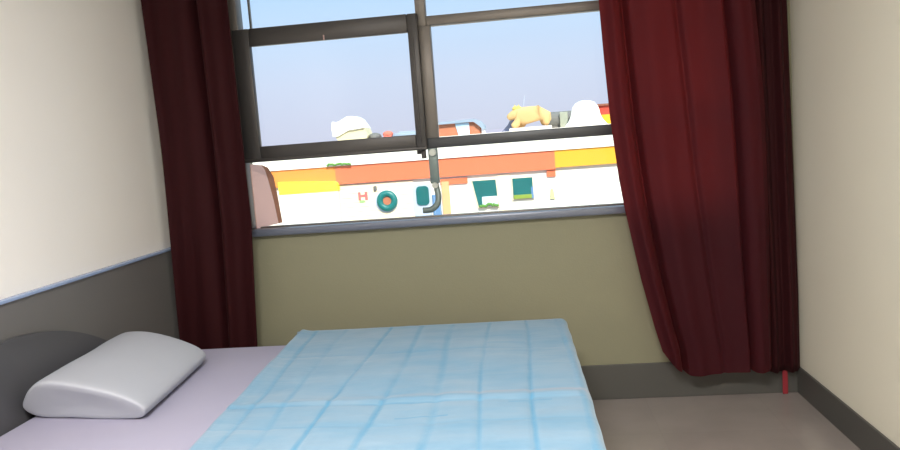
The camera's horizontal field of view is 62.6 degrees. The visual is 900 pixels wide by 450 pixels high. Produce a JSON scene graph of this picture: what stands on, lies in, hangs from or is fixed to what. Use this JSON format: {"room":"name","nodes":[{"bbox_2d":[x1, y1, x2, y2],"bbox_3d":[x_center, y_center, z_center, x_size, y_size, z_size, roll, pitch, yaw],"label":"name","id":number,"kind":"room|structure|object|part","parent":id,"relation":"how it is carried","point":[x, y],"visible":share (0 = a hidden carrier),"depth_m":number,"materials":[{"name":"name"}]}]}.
{"room":"bedroom","nodes":[
{"label":"bedroom","id":0,"kind":"room"},
{"bbox_2d":[0,0,170,299],"bbox_3d":[-2.026,0.047,1.423,0.180,2.900,6.180,-4,6,6],"label":"wall","id":1,"kind":"structure","parent":0,"point":[82,184],"depth_m":3.45,"materials":[{"name":"white paint"}]},
{"bbox_2d":[0,247,170,304],"bbox_3d":[-1.888,0.468,1.459,0.034,0.014,5.820,-4,6,6],"label":"trim","id":2,"kind":"structure","parent":1,"relation":"attached to","point":[63,282],"depth_m":3.36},
{"bbox_2d":[0,251,179,340],"bbox_3d":[-1.855,0.976,1.515,0.022,1.012,5.820,-4,6,6],"label":"wall panel","id":3,"kind":"object","parent":1,"relation":"attached to","point":[139,295],"depth_m":3.60,"materials":[{"name":"grey paint"}]},
{"bbox_2d":[159,0,794,365],"bbox_3d":[0.089,-0.417,4.200,3.510,2.900,0.180,-4,6,6],"label":"wall","id":4,"kind":"structure","parent":0,"point":[582,271],"depth_m":4.19,"materials":[{"name":"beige paint"}]},
{"bbox_2d":[250,164,281,228],"bbox_3d":[-1.168,-0.182,4.490,0.178,0.380,0.289,-4,6,6],"label":"wall stub","id":5,"kind":"structure","parent":4,"relation":"attached to","point":[265,197],"depth_m":4.46,"materials":[{"name":"pink paint"}]},
{"bbox_2d":[227,0,624,236],"bbox_3d":[0.164,-0.854,4.125,2.790,1.668,0.255,-4,6,6],"label":"window","id":6,"kind":"structure","parent":4,"relation":"in","point":[418,25],"depth_m":4.11,"materials":[{"name":"grey metal"}]},
{"bbox_3d":[-0.682,-0.756,4.141,1.065,0.744,0.046,-4,6,6],"label":"sliding sash","id":7,"kind":"part","parent":6,"relation":"part of","materials":[{"name":"grey metal"}]},
{"bbox_3d":[-0.103,-0.160,4.183,0.111,0.183,0.040,-4,6,6],"label":"hooked handle","id":8,"kind":"part","parent":6,"relation":"part of","materials":[{"name":"grey metal"}]},
{"bbox_3d":[0.225,-0.049,4.213,2.790,0.045,0.255,-4,6,6],"label":"sill","id":9,"kind":"part","parent":6,"relation":"part of","materials":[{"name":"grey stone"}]},
{"bbox_3d":[0.170,-0.479,4.141,2.650,0.059,0.068,-4,6,6],"label":"rail","id":10,"kind":"part","parent":6,"relation":"part of","materials":[{"name":"grey metal"}]},
{"bbox_2d":[581,362,797,399],"bbox_3d":[0.196,0.932,4.250,3.480,0.200,0.014,-4,6,6],"label":"baseboard","id":11,"kind":"structure","parent":4,"relation":"attached to","point":[658,379],"depth_m":4.14,"materials":[{"name":"grey paint"}]},
{"bbox_3d":[-0.039,-1.673,3.882,3.420,0.028,0.184,-4,6,6],"label":"curtain rod","id":12,"kind":"object","parent":4,"relation":"attached to","visible":0},
{"bbox_2d":[141,0,257,348],"bbox_3d":[-1.372,-0.237,4.107,0.524,2.662,0.093,-4,6,6],"label":"curtain","id":13,"kind":"object","parent":12,"relation":"hanging from","point":[189,43],"visible":0.8,"depth_m":4.09,"materials":[{"name":"red fabric"}]},
{"bbox_2d":[599,0,771,376],"bbox_3d":[1.215,-0.460,3.834,0.835,2.547,0.112,-3,6,8],"label":"curtain","id":14,"kind":"object","parent":12,"relation":"hanging from","point":[684,81],"visible":1,"depth_m":3.83,"materials":[{"name":"red fabric"}]},
{"bbox_2d":[755,0,799,393],"bbox_3d":[1.679,-0.414,3.885,0.271,2.718,0.068,-4,6,6],"label":"curtain","id":15,"kind":"object","parent":12,"relation":"hanging from","point":[772,22],"visible":0.73,"depth_m":3.90,"materials":[{"name":"red fabric"}]},
{"bbox_2d":[592,392,859,449],"bbox_3d":[-0.082,1.427,1.398,3.870,0.120,6.180,-4,6,6],"label":"floor","id":16,"kind":"structure","parent":0,"point":[762,421],"depth_m":3.73,"materials":[{"name":"tile"}]},
{"bbox_2d":[0,331,106,436],"bbox_3d":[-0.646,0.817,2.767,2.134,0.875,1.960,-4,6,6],"label":"headboard","id":17,"kind":"object","parent":16,"relation":"on","point":[25,359],"visible":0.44,"depth_m":2.95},
{"bbox_2d":[0,345,285,449],"bbox_3d":[-0.617,0.823,2.764,2.100,0.260,1.960,-4,6,6],"label":"mattress","id":18,"kind":"object","parent":17,"relation":"on","point":[181,418],"visible":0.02,"depth_m":2.78,"materials":[{"name":"white fabric"}]},
{"bbox_2d":[23,331,205,418],"bbox_3d":[-1.402,0.619,3.157,0.530,0.173,0.855,-4,6,0],"label":"pillow","id":19,"kind":"object","parent":18,"relation":"on","point":[126,376],"visible":1,"depth_m":2.88,"materials":[{"name":"white fabric"}]},
{"bbox_2d":[189,318,605,449],"bbox_3d":[-0.154,0.928,2.750,1.420,0.651,2.094,-4,6,6],"label":"quilt","id":20,"kind":"object","parent":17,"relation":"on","point":[518,384],"visible":1,"depth_m":2.70,"materials":[{"name":"blue fabric"}]},
{"bbox_2d":[790,0,899,447],"bbox_3d":[1.637,-0.187,1.045,0.180,2.900,6.180,-4,6,6],"label":"wall","id":21,"kind":"structure","parent":0,"point":[845,54],"depth_m":3.30,"materials":[{"name":"beige paint"}]},
{"bbox_2d":[797,367,899,449],"bbox_3d":[1.643,1.183,1.198,0.014,0.150,5.806,-4,6,6],"label":"baseboard","id":22,"kind":"structure","parent":21,"relation":"attached to","point":[865,436],"depth_m":3.50,"materials":[{"name":"grey paint"}]},
{"label":"outside","id":23,"kind":"structure","parent":0,"visible":0},
{"bbox_3d":[6.628,2.297,62.843,120.000,0.200,115.000,-4,6,6],"label":"ground","id":24,"kind":"structure","parent":23,"visible":0},
{"bbox_2d":[253,124,622,225],"bbox_3d":[0.158,0.755,35.252,25.000,9.820,10.430,-4,6,6],"label":"building","id":25,"kind":"structure","parent":24,"relation":"on","point":[578,171],"depth_m":30.00,"materials":[{"name":"white paint"}]},
{"bbox_2d":[326,162,350,166],"bbox_3d":[-4.537,-2.473,30.141,1.055,0.149,0.100,-4,6,6],"label":"trailing plant","id":26,"kind":"object","parent":25,"relation":"attached to","point":[340,163],"visible":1,"depth_m":30.11,"materials":[{"name":"green plant"}]},
{"bbox_2d":[332,116,371,140],"bbox_3d":[-4.051,-3.972,30.971,1.480,1.110,1.400,-4,6,6],"label":"dome","id":27,"kind":"object","parent":25,"relation":"on","point":[350,127],"visible":0.7,"depth_m":30.34,"materials":[{"name":"white"}]},
{"bbox_2d":[369,133,381,137],"bbox_3d":[-3.115,-3.663,30.867,0.560,0.380,0.700,-4,6,6],"label":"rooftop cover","id":28,"kind":"object","parent":25,"relation":"on","point":[373,135],"visible":0.37,"depth_m":30.58,"materials":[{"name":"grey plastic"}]},
{"bbox_3d":[-2.576,-0.992,30.334,0.380,0.380,0.070,-4,6,6],"label":"pane","id":29,"kind":"part","parent":25,"relation":"part of","materials":[{"name":"orange glass"}]},
{"bbox_2d":[383,131,392,136],"bbox_3d":[-2.565,-3.697,30.659,0.440,0.410,0.400,-4,6,6],"label":"tank","id":30,"kind":"object","parent":25,"relation":"on","point":[386,133],"visible":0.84,"depth_m":30.51,"materials":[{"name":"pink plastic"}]},
{"bbox_2d":[394,130,415,135],"bbox_3d":[-2.041,-3.696,30.609,1.650,0.340,0.600,-4,6,6],"label":"wall","id":31,"kind":"structure","parent":25,"relation":"on","point":[402,133],"depth_m":30.50,"materials":[{"name":"white"}]},
{"bbox_3d":[-1.112,-1.200,30.210,0.520,0.780,0.070,-4,6,6],"label":"pane","id":32,"kind":"part","parent":25,"relation":"part of","materials":[{"name":"teal glass"}]},
{"bbox_3d":[-0.469,-0.011,30.333,0.340,2.500,0.100,-4,6,6],"label":"blue door","id":33,"kind":"part","parent":25,"relation":"part of","materials":[{"name":"paint"}]},
{"bbox_2d":[438,119,485,136],"bbox_3d":[0.185,-4.021,30.763,2.580,0.620,1.600,-4,6,6],"label":"penthouse","id":34,"kind":"object","parent":25,"relation":"on","point":[467,126],"visible":0.6,"depth_m":30.09,"materials":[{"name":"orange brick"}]},
{"bbox_3d":[0.504,-3.904,30.119,0.570,0.480,0.080,-4,6,6],"label":"hut door","id":35,"kind":"part","parent":34,"relation":"part of","materials":[{"name":"white"}]},
{"bbox_3d":[1.438,-1.276,29.978,1.000,1.080,0.050,-4,6,6],"label":"pane","id":36,"kind":"part","parent":25,"relation":"part of","materials":[{"name":"teal glass"}]},
{"bbox_2d":[502,120,513,131],"bbox_3d":[2.443,-4.190,30.932,0.650,0.580,0.400,-4,6,6],"label":"sheet","id":37,"kind":"object","parent":25,"relation":"on","point":[508,126],"visible":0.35,"depth_m":30.74,"materials":[{"name":"grey"}]},
{"bbox_3d":[2.939,-1.486,29.809,0.800,0.830,0.050,-4,6,6],"label":"pane","id":38,"kind":"part","parent":25,"relation":"part of","materials":[{"name":"teal glass"}]},
{"bbox_2d":[507,105,551,130],"bbox_3d":[3.218,-4.402,30.125,1.790,1.060,0.700,-4,6,6],"label":"sculpture","id":39,"kind":"object","parent":25,"relation":"on","point":[521,116],"visible":0.99,"depth_m":29.88,"materials":[{"name":"beige stone"}]},
{"bbox_2d":[550,189,554,198],"bbox_3d":[4.116,-1.262,29.758,0.200,0.420,0.080,-4,6,6],"label":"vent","id":40,"kind":"object","parent":25,"relation":"attached to","point":[552,191],"depth_m":29.73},
{"bbox_2d":[546,110,571,127],"bbox_3d":[4.740,-4.415,30.903,1.435,0.690,0.830,-4,6,6],"label":"water tank","id":41,"kind":"object","parent":25,"relation":"on","point":[559,119],"visible":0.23,"depth_m":30.70,"materials":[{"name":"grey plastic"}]},
{"bbox_2d":[565,100,607,126],"bbox_3d":[5.473,-4.526,29.895,1.760,1.020,1.232,-4,6,6],"label":"dome","id":42,"kind":"object","parent":25,"relation":"on","point":[586,112],"visible":0.96,"depth_m":29.55,"materials":[{"name":"white"}]},
{"bbox_2d":[597,103,610,123],"bbox_3d":[6.721,-4.615,30.675,1.750,0.840,1.200,-4,6,6],"label":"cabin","id":43,"kind":"object","parent":25,"relation":"on","point":[604,108],"visible":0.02,"depth_m":30.21,"materials":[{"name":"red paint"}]}
]}

